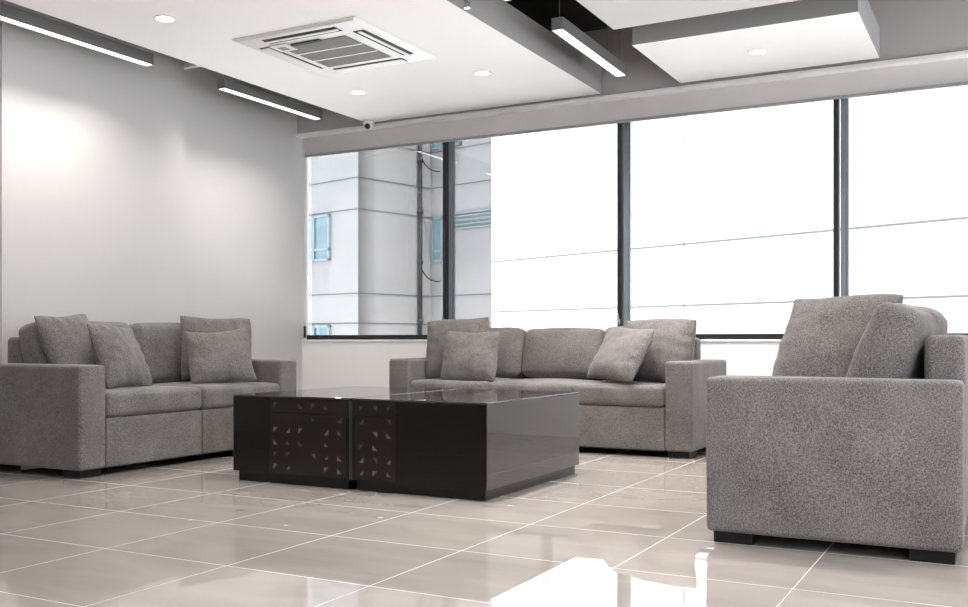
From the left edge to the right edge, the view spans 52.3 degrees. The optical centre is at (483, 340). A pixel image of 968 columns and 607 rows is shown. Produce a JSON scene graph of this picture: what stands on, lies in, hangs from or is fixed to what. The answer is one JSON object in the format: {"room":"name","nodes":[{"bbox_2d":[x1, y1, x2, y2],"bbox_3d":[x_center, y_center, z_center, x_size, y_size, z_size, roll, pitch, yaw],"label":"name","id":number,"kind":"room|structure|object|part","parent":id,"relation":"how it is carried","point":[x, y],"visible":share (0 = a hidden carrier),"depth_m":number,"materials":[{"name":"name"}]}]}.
{"room":"office lounge","nodes":[
{"label":"office lounge","id":0,"kind":"room"},
{"bbox_2d":[0,0,307,389],"bbox_3d":[-4.387,-0.836,4.310,0.360,3.240,11.470,0,0,28],"label":"wall","id":1,"kind":"structure","parent":0,"point":[130,192],"depth_m":7.35,"materials":[{"name":"grey paint"}]},
{"bbox_2d":[184,63,200,69],"bbox_3d":[-2.075,-2.156,7.610,0.930,0.030,0.040,0,0,28],"label":"trim","id":2,"kind":"structure","parent":1,"relation":"attached to","point":[187,65],"depth_m":7.72,"materials":[{"name":"white paint"}]},
{"bbox_2d":[0,447,967,606],"bbox_3d":[-1.036,0.844,2.497,8.180,0.120,11.830,0,0,28],"label":"floor","id":3,"kind":"structure","parent":0,"point":[629,528],"depth_m":3.70,"materials":[{"name":"tile"}]},
{"bbox_2d":[0,321,295,478],"bbox_3d":[-2.218,0.327,6.604,0.924,0.914,1.929,0,0,28],"label":"sofa","id":4,"kind":"object","parent":3,"relation":"on","point":[66,417],"visible":0.7,"depth_m":5.88,"materials":[{"name":"grey fabric"}]},
{"bbox_3d":[-2.557,0.257,6.786,0.153,0.563,1.541,0,0,28],"label":"backrest","id":5,"kind":"part","parent":4,"relation":"part of","materials":[{"name":"grey fabric"}]},
{"bbox_3d":[-2.628,0.441,5.841,0.907,0.604,0.194,0,0,28],"label":"arm","id":6,"kind":"part","parent":4,"relation":"part of"},
{"bbox_2d":[34,314,96,364],"bbox_3d":[-2.547,0.057,6.160,0.269,0.456,0.481,0,0,15],"label":"throw pillow","id":7,"kind":"object","parent":4,"relation":"on","point":[66,339],"visible":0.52,"depth_m":6.02,"materials":[{"name":"grey fabric"}]},
{"bbox_2d":[19,321,129,384],"bbox_3d":[-2.600,0.094,6.369,0.253,0.447,0.780,-16,-7,27],"label":"cushion","id":8,"kind":"object","parent":4,"relation":"on","point":[30,347],"depth_m":6.03,"materials":[{"name":"grey fabric"}]},
{"bbox_2d":[87,324,152,388],"bbox_3d":[-2.273,0.104,6.170,0.232,0.414,0.455,0,0,15],"label":"throw pillow","id":9,"kind":"object","parent":4,"relation":"on","point":[117,349],"visible":0.91,"depth_m":6.06,"materials":[{"name":"grey fabric"}]},
{"bbox_2d":[105,385,200,416],"bbox_3d":[-2.338,0.376,6.230,0.781,0.179,0.770,0,0,28],"label":"seat cushion","id":10,"kind":"object","parent":4,"relation":"on","point":[155,400],"depth_m":6.04,"materials":[{"name":"grey fabric"}]},
{"bbox_3d":[-2.020,0.594,6.061,0.026,0.286,0.767,0,0,28],"label":"panel","id":11,"kind":"part","parent":4,"relation":"part of","materials":[{"name":"grey fabric"}]},
{"bbox_2d":[129,322,184,382],"bbox_3d":[-2.222,0.093,7.046,0.255,0.443,0.778,-11,-5,28],"label":"cushion","id":12,"kind":"object","parent":4,"relation":"on","point":[159,342],"depth_m":6.81,"materials":[{"name":"grey fabric"}]},
{"bbox_2d":[152,381,278,408],"bbox_3d":[-1.974,0.375,6.912,0.782,0.178,0.771,0,0,28],"label":"seat cushion","id":13,"kind":"object","parent":4,"relation":"on","point":[212,395],"depth_m":6.61,"materials":[{"name":"grey fabric"}]},
{"bbox_2d":[180,316,252,380],"bbox_3d":[-1.899,0.060,7.025,0.547,0.469,0.207,0,0,-39],"label":"throw pillow","id":14,"kind":"object","parent":4,"relation":"on","point":[188,323],"visible":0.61,"depth_m":6.96,"materials":[{"name":"grey fabric"}]},
{"bbox_3d":[-1.656,0.594,6.743,0.026,0.286,0.767,0,0,28],"label":"panel","id":15,"kind":"part","parent":4,"relation":"part of","materials":[{"name":"grey fabric"}]},
{"bbox_2d":[183,328,256,383],"bbox_3d":[-1.818,0.107,6.816,0.455,0.395,0.237,0,0,-34],"label":"throw pillow","id":16,"kind":"object","parent":4,"relation":"on","point":[218,357],"visible":0.95,"depth_m":6.76,"materials":[{"name":"grey fabric"}]},
{"bbox_3d":[-1.812,0.440,7.371,0.907,0.604,0.194,0,0,28],"label":"arm","id":17,"kind":"part","parent":4,"relation":"part of"},
{"bbox_2d":[233,386,452,488],"bbox_3d":[-0.782,0.543,5.862,0.802,0.481,1.165,0,0,28],"label":"coffee table","id":18,"kind":"object","parent":3,"relation":"on","point":[296,437],"visible":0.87,"depth_m":5.36,"materials":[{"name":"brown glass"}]},
{"bbox_3d":[-1.054,0.521,5.353,0.798,0.414,0.006,0,0,28],"label":"panel","id":19,"kind":"part","parent":18,"relation":"part of","materials":[{"name":"black wood"}]},
{"bbox_3d":[-0.951,0.521,5.294,0.515,0.406,0.003,0,0,28],"label":"patterned panel","id":20,"kind":"part","parent":18,"relation":"part of","materials":[{"name":"black wood"}]},
{"bbox_3d":[-0.781,0.308,5.863,0.802,0.010,1.163,0,0,28],"label":"glass","id":21,"kind":"part","parent":18,"relation":"part of","materials":[{"name":"black glass"}]},
{"bbox_2d":[351,389,578,500],"bbox_3d":[-0.066,0.543,5.480,0.805,0.481,1.165,0,0,28],"label":"coffee table","id":22,"kind":"object","parent":3,"relation":"on","point":[468,444],"visible":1,"depth_m":5.03,"materials":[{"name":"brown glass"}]},
{"bbox_3d":[-0.563,0.521,5.086,0.255,0.406,0.003,0,0,28],"label":"patterned panel","id":23,"kind":"part","parent":22,"relation":"part of","materials":[{"name":"black wood"}]},
{"bbox_3d":[-0.338,0.521,4.970,0.801,0.414,0.006,0,0,28],"label":"panel","id":24,"kind":"part","parent":22,"relation":"part of","materials":[{"name":"black wood"}]},
{"bbox_3d":[-0.065,0.308,5.481,0.805,0.010,1.163,0,0,28],"label":"glass","id":25,"kind":"part","parent":22,"relation":"part of","materials":[{"name":"glass"}]},
{"bbox_2d":[389,326,726,458],"bbox_3d":[0.526,0.334,7.436,2.399,0.900,0.924,0,0,28],"label":"sofa","id":26,"kind":"object","parent":3,"relation":"on","point":[670,416],"visible":0.52,"depth_m":6.82,"materials":[{"name":"grey fabric"}]},
{"bbox_3d":[-0.444,0.440,7.958,0.195,0.604,0.907,0,0,28],"label":"arm","id":27,"kind":"part","parent":26,"relation":"part of"},
{"bbox_2d":[425,317,488,378],"bbox_3d":[-0.215,0.065,7.656,0.556,0.493,0.202,0,0,24],"label":"throw pillow","id":28,"kind":"object","parent":26,"relation":"on","point":[437,330],"visible":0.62,"depth_m":7.66,"materials":[{"name":"grey fabric"}]},
{"bbox_2d":[410,377,526,389],"bbox_3d":[-0.100,0.374,7.690,0.669,0.178,0.782,0,0,28],"label":"seat cushion","id":29,"kind":"object","parent":26,"relation":"on","point":[415,382],"depth_m":7.38,"materials":[{"name":"grey fabric"}]},
{"bbox_2d":[440,331,499,381],"bbox_3d":[-0.110,0.123,7.411,0.480,0.391,0.194,0,0,31],"label":"throw pillow","id":30,"kind":"object","parent":26,"relation":"on","point":[467,356],"visible":0.89,"depth_m":7.34,"materials":[{"name":"grey fabric"}]},
{"bbox_2d":[489,326,525,378],"bbox_3d":[0.034,0.102,7.943,0.678,0.429,0.254,1,-10,28],"label":"cushion","id":31,"kind":"object","parent":26,"relation":"on","point":[512,341],"depth_m":7.74,"materials":[{"name":"grey fabric"}]},
{"bbox_2d":[488,378,605,391],"bbox_3d":[0.493,0.375,7.374,0.670,0.178,0.782,0,0,28],"label":"seat cushion","id":32,"kind":"object","parent":26,"relation":"on","point":[527,384],"depth_m":7.09,"materials":[{"name":"grey fabric"}]},
{"bbox_2d":[522,327,604,379],"bbox_3d":[0.628,0.109,7.630,0.677,0.419,0.253,0,-11,28],"label":"cushion","id":33,"kind":"object","parent":26,"relation":"on","point":[561,353],"depth_m":7.53,"materials":[{"name":"grey fabric"}]},
{"bbox_3d":[0.708,0.256,7.776,2.011,0.563,0.152,0,0,28],"label":"backrest","id":34,"kind":"part","parent":26,"relation":"part of","materials":[{"name":"grey fabric"}]},
{"bbox_2d":[573,380,665,406],"bbox_3d":[1.086,0.374,7.058,0.668,0.178,0.782,0,0,28],"label":"seat cushion","id":35,"kind":"object","parent":26,"relation":"on","point":[601,393],"depth_m":6.72,"materials":[{"name":"grey fabric"}]},
{"bbox_2d":[587,328,654,381],"bbox_3d":[0.949,0.095,6.889,0.270,0.375,0.471,0,0,-32],"label":"throw pillow","id":36,"kind":"object","parent":26,"relation":"on","point":[622,351],"visible":1,"depth_m":6.79,"materials":[{"name":"grey fabric"}]},
{"bbox_3d":[0.324,0.594,7.057,2.009,0.286,0.026,0,0,28],"label":"panel","id":37,"kind":"part","parent":26,"relation":"part of","materials":[{"name":"grey fabric"}]},
{"bbox_2d":[604,326,695,359],"bbox_3d":[1.219,0.102,7.308,0.682,0.432,0.255,0,-10,28],"label":"cushion","id":38,"kind":"object","parent":26,"relation":"on","point":[605,332],"depth_m":7.25,"materials":[{"name":"grey fabric"}]},
{"bbox_2d":[625,318,696,382],"bbox_3d":[1.211,0.075,6.941,0.242,0.461,0.575,0,0,-45],"label":"throw pillow","id":39,"kind":"object","parent":26,"relation":"on","point":[673,339],"visible":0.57,"depth_m":6.82,"materials":[{"name":"grey fabric"}]},
{"bbox_3d":[1.499,0.440,6.919,0.194,0.605,0.906,0,0,28],"label":"arm","id":40,"kind":"part","parent":26,"relation":"part of"},
{"bbox_2d":[706,301,967,564],"bbox_3d":[1.713,0.309,4.478,0.924,0.951,1.965,0,0,28],"label":"sofa","id":41,"kind":"object","parent":3,"relation":"on","point":[876,454],"visible":0.98,"depth_m":3.62,"materials":[{"name":"grey fabric"}]},
{"bbox_3d":[1.299,0.440,3.696,0.908,0.603,0.195,0,0,28],"label":"arm","id":42,"kind":"part","parent":41,"relation":"part of"},
{"bbox_2d":[772,294,902,376],"bbox_3d":[1.427,0.050,4.046,0.282,0.481,0.508,0,0,-41],"label":"throw pillow","id":43,"kind":"object","parent":41,"relation":"on","point":[822,336],"visible":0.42,"depth_m":4.01,"materials":[{"name":"grey fabric"}]},
{"bbox_2d":[846,301,938,378],"bbox_3d":[1.676,0.079,4.050,0.254,0.473,0.798,24,10,26],"label":"cushion","id":44,"kind":"object","parent":41,"relation":"on","point":[897,340],"depth_m":3.70,"materials":[{"name":"grey fabric"}]},
{"bbox_2d":[916,306,947,378],"bbox_3d":[2.074,0.077,4.735,0.254,0.486,0.795,10,5,28],"label":"cushion","id":45,"kind":"object","parent":41,"relation":"on","point":[942,321],"depth_m":4.49,"materials":[{"name":"grey fabric"}]},
{"bbox_3d":[2.053,0.256,4.296,0.151,0.564,1.578,0,0,28],"label":"backrest","id":46,"kind":"part","parent":41,"relation":"part of","materials":[{"name":"grey fabric"}]},
{"bbox_2d":[302,341,779,389],"bbox_3d":[1.680,0.397,7.582,7.580,0.775,0.200,0,0,28],"label":"wall","id":47,"kind":"structure","parent":0,"point":[325,364],"depth_m":8.89,"materials":[{"name":"white paint"}]},
{"bbox_2d":[307,142,448,339],"bbox_3d":[-0.990,-0.965,8.966,1.525,1.913,0.105,0,0,28],"label":"window","id":48,"kind":"structure","parent":47,"relation":"in","point":[446,144],"depth_m":8.62,"materials":[{"name":"black metal"}]},
{"bbox_3d":[-0.979,-0.951,8.993,1.510,1.830,0.006,0,0,28],"label":"pane","id":49,"kind":"part","parent":48,"relation":"part of","materials":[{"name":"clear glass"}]},
{"bbox_2d":[449,123,623,326],"bbox_3d":[0.397,-0.965,8.226,1.600,1.913,0.105,0,0,28],"label":"window","id":50,"kind":"structure","parent":47,"relation":"in","point":[620,126],"depth_m":7.87,"materials":[{"name":"black metal"}]},
{"bbox_2d":[304,101,615,337],"bbox_3d":[-0.313,-0.974,8.517,3.106,1.895,0.034,0,0,28],"label":"roller blind","id":51,"kind":"object","parent":50,"relation":"attached to","point":[601,113],"visible":0.9,"depth_m":8.43,"materials":[{"name":"grey fabric"}]},
{"bbox_3d":[1.068,-0.166,7.824,0.022,0.100,0.030,0,0,28],"label":"handle","id":52,"kind":"part","parent":50,"relation":"part of","materials":[{"name":"silver metal"}]},
{"bbox_2d":[302,339,780,341],"bbox_3d":[1.659,0.001,7.542,7.580,0.017,0.132,0,0,28],"label":"trim","id":53,"kind":"structure","parent":47,"relation":"on","point":[702,340],"depth_m":7.41,"materials":[{"name":"black metal"}]},
{"bbox_2d":[624,99,839,338],"bbox_3d":[1.830,-0.965,7.460,1.630,1.913,0.105,0,0,28],"label":"window","id":54,"kind":"structure","parent":47,"relation":"in","point":[836,103],"depth_m":7.39,"materials":[{"name":"black metal"}]},
{"bbox_2d":[841,98,967,334],"bbox_3d":[3.286,-0.965,6.699,1.635,1.913,0.075,0,0,28],"label":"window","id":55,"kind":"structure","parent":47,"relation":"in","point":[844,102],"depth_m":7.07,"materials":[{"name":"black metal"}]},
{"bbox_2d":[505,0,610,35],"bbox_3d":[-1.036,-2.531,2.497,8.180,0.150,11.830,0,0,28],"label":"ceiling","id":56,"kind":"structure","parent":0,"point":[542,12],"depth_m":7.38,"materials":[{"name":"black paint"}]},
{"bbox_2d":[0,3,153,65],"bbox_3d":[-2.614,-2.186,6.346,0.075,0.540,1.200,0,0,28],"label":"pendant lamp","id":57,"kind":"object","parent":56,"relation":"hanging from","point":[9,14],"visible":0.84,"depth_m":6.29,"materials":[{"name":"white metal"}]},
{"bbox_2d":[217,75,321,119],"bbox_3d":[-1.719,-2.186,8.022,0.075,0.540,1.192,0,0,28],"label":"pendant lamp","id":58,"kind":"object","parent":56,"relation":"hanging from","point":[224,84],"visible":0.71,"depth_m":7.93,"materials":[{"name":"white metal"}]},
{"bbox_2d":[220,88,318,118],"bbox_3d":[-1.719,-1.923,8.022,0.067,0.009,1.184,0,0,28],"label":"diffuser","id":59,"kind":"object","parent":58,"relation":"attached to","point":[242,92],"depth_m":7.98,"materials":[{"name":"white plastic"}]},
{"bbox_2d":[464,0,470,8],"bbox_3d":[-0.098,-2.187,5.686,0.040,0.539,0.040,0,0,28],"label":"sprinkler","id":60,"kind":"object","parent":56,"relation":"attached to","point":[466,1],"visible":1,"depth_m":5.68,"materials":[{"name":"silver metal"}]},
{"bbox_2d":[552,0,625,76],"bbox_3d":[0.724,-2.186,6.616,0.075,0.540,1.202,0,0,27],"label":"pendant lamp","id":61,"kind":"object","parent":56,"relation":"hanging from","point":[561,26],"visible":0.89,"depth_m":6.49,"materials":[{"name":"white metal"}]},
{"bbox_2d":[554,29,623,75],"bbox_3d":[0.724,-1.923,6.616,0.067,0.009,1.194,0,0,27],"label":"diffuser","id":62,"kind":"object","parent":61,"relation":"attached to","point":[573,38],"depth_m":6.55,"materials":[{"name":"white"}]},
{"bbox_2d":[297,0,967,133],"bbox_3d":[1.661,-2.188,7.547,7.580,0.535,0.280,0,0,28],"label":"ceiling","id":63,"kind":"structure","parent":0,"point":[908,28],"depth_m":6.83,"materials":[{"name":"grey paint"}]},
{"bbox_2d":[6,0,600,121],"bbox_3d":[-2.619,-2.023,3.369,2.195,0.215,10.875,0,0,28],"label":"ceiling panel","id":64,"kind":"object","parent":63,"relation":"attached to","point":[526,62],"visible":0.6,"depth_m":6.47,"materials":[{"name":"white paint"}]},
{"bbox_2d":[153,15,176,22],"bbox_3d":[-1.898,-1.914,5.865,0.132,0.004,0.132,0,0,28],"label":"recessed light","id":65,"kind":"object","parent":64,"relation":"attached to","point":[162,18],"visible":1,"depth_m":5.86,"materials":[{"name":"white plastic"}]},
{"bbox_2d":[232,16,436,75],"bbox_3d":[-0.962,-1.901,6.460,0.948,0.030,0.948,0,0,28],"label":"air conditioner","id":66,"kind":"object","parent":64,"relation":"attached to","point":[348,44],"visible":1,"depth_m":6.36,"materials":[{"name":"white plastic"}]},
{"bbox_2d":[259,47,322,69],"bbox_3d":[-1.289,-1.899,6.635,0.082,0.018,0.570,0,0,28],"label":"outlet","id":67,"kind":"object","parent":66,"relation":"attached to","point":[287,56],"depth_m":6.62,"materials":[{"name":"white plastic"}]},
{"bbox_2d":[261,27,342,43],"bbox_3d":[-1.137,-1.901,6.133,0.570,0.012,0.082,0,0,28],"label":"outlet","id":68,"kind":"object","parent":66,"relation":"attached to","point":[322,31],"depth_m":6.12,"materials":[{"name":"white plastic"}]},
{"bbox_2d":[289,35,391,66],"bbox_3d":[-0.968,-1.894,6.480,0.520,0.007,0.520,0,0,28],"label":"grille","id":69,"kind":"object","parent":66,"relation":"attached to","point":[337,50],"depth_m":6.45,"materials":[{"name":"grey plastic"}]},
{"bbox_2d":[333,58,406,71],"bbox_3d":[-0.787,-1.899,6.787,0.570,0.018,0.082,0,0,28],"label":"outlet","id":70,"kind":"object","parent":66,"relation":"attached to","point":[389,61],"depth_m":6.77,"materials":[{"name":"white plastic"}]},
{"bbox_2d":[353,30,413,55],"bbox_3d":[-0.635,-1.897,6.285,0.082,0.020,0.570,0,0,28],"label":"outlet","id":71,"kind":"object","parent":66,"relation":"attached to","point":[375,38],"depth_m":6.27,"materials":[{"name":"white plastic"}]},
{"bbox_2d":[349,90,366,94],"bbox_3d":[-0.971,-1.914,7.600,0.132,0.004,0.132,0,0,28],"label":"recessed light","id":72,"kind":"object","parent":64,"relation":"attached to","point":[358,92],"visible":1,"depth_m":7.60,"materials":[{"name":"white plastic"}]},
{"bbox_2d":[362,120,374,129],"bbox_3d":[-1.012,-1.878,8.623,0.110,0.076,0.110,0,0,28],"label":"security camera","id":73,"kind":"object","parent":64,"relation":"attached to","point":[368,124],"visible":1,"depth_m":8.59,"materials":[{"name":"white plastic"}]},
{"bbox_2d":[473,71,490,75],"bbox_3d":[-0.015,-1.914,7.060,0.132,0.004,0.132,0,0,28],"label":"recessed light","id":74,"kind":"object","parent":64,"relation":"attached to","point":[478,73],"visible":1,"depth_m":7.06,"materials":[{"name":"white plastic"}]},
{"bbox_2d":[296,50,967,138],"bbox_3d":[1.606,-1.913,7.444,7.580,0.031,0.086,0,0,28],"label":"trim","id":75,"kind":"structure","parent":63,"relation":"attached to","point":[958,54],"depth_m":7.54,"materials":[{"name":"grey paint"}]},
{"bbox_2d":[576,0,798,29],"bbox_3d":[0.269,-2.018,1.010,3.838,0.205,9.435,0,0,28],"label":"ceiling panel","id":76,"kind":"object","parent":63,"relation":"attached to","point":[617,14],"visible":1,"depth_m":5.69,"materials":[{"name":"white paint"}]},
{"bbox_2d":[632,0,879,82],"bbox_3d":[1.821,-2.018,6.539,1.385,0.205,1.065,0,0,28],"label":"ceiling panel","id":77,"kind":"object","parent":63,"relation":"attached to","point":[801,33],"visible":0.92,"depth_m":6.32,"materials":[{"name":"white paint"}]},
{"bbox_2d":[748,49,767,54],"bbox_3d":[1.817,-1.914,6.535,0.132,0.004,0.132,0,0,28],"label":"recessed light","id":78,"kind":"object","parent":77,"relation":"attached to","point":[754,51],"visible":1,"depth_m":6.52,"materials":[{"name":"white plastic"}]},
{"bbox_2d":[615,58,967,123],"bbox_3d":[2.442,-1.819,7.051,3.174,0.205,0.020,0,0,28],"label":"roller blind","id":79,"kind":"object","parent":63,"relation":"attached to","point":[947,73],"visible":0.94,"depth_m":7.13,"materials":[{"name":"grey fabric"}]},
{"label":"outside","id":80,"kind":"structure","parent":0,"visible":0},
{"bbox_3d":[0.210,1.434,7.823,25.000,0.200,26.000,0,0,28],"label":"ground","id":81,"kind":"structure","parent":80,"visible":0},
{"bbox_2d":[308,137,490,334],"bbox_3d":[-2.530,-1.716,19.451,13.743,17.000,2.353,0,0,28],"label":"building","id":82,"kind":"structure","parent":81,"relation":"on","point":[377,215],"depth_m":18.63,"materials":[{"name":"white concrete"}]},
{"bbox_3d":[-3.230,0.151,18.838,0.929,0.863,0.030,0,0,42],"label":"pane","id":83,"kind":"part","parent":82,"relation":"part of","materials":[{"name":"teal glass"}]},
{"bbox_3d":[-3.230,-1.940,18.838,0.929,0.854,0.030,0,0,42],"label":"pane","id":84,"kind":"part","parent":82,"relation":"part of","materials":[{"name":"teal glass"}]},
{"bbox_3d":[-0.898,-1.969,19.245,0.297,0.857,0.030,0,0,42],"label":"pane","id":85,"kind":"part","parent":82,"relation":"part of","materials":[{"name":"teal glass"}]},
{"bbox_3d":[-0.719,-4.211,19.083,0.779,0.935,0.030,0,0,42],"label":"pane","id":86,"kind":"part","parent":82,"relation":"part of","materials":[{"name":"teal glass"}]},
{"bbox_2d":[455,209,490,229],"bbox_3d":[-0.229,-2.282,18.616,1.033,0.321,0.060,0,0,42],"label":"vent","id":87,"kind":"object","parent":82,"relation":"attached to","point":[465,219],"depth_m":18.58,"materials":[{"name":"grey metal"}]},
{"bbox_2d":[491,85,967,333],"bbox_3d":[5.847,-1.716,11.542,3.003,17.000,14.200,0,0,-40],"label":"building","id":88,"kind":"structure","parent":81,"relation":"on","point":[732,211],"depth_m":12.44,"materials":[{"name":"white"}]}
]}

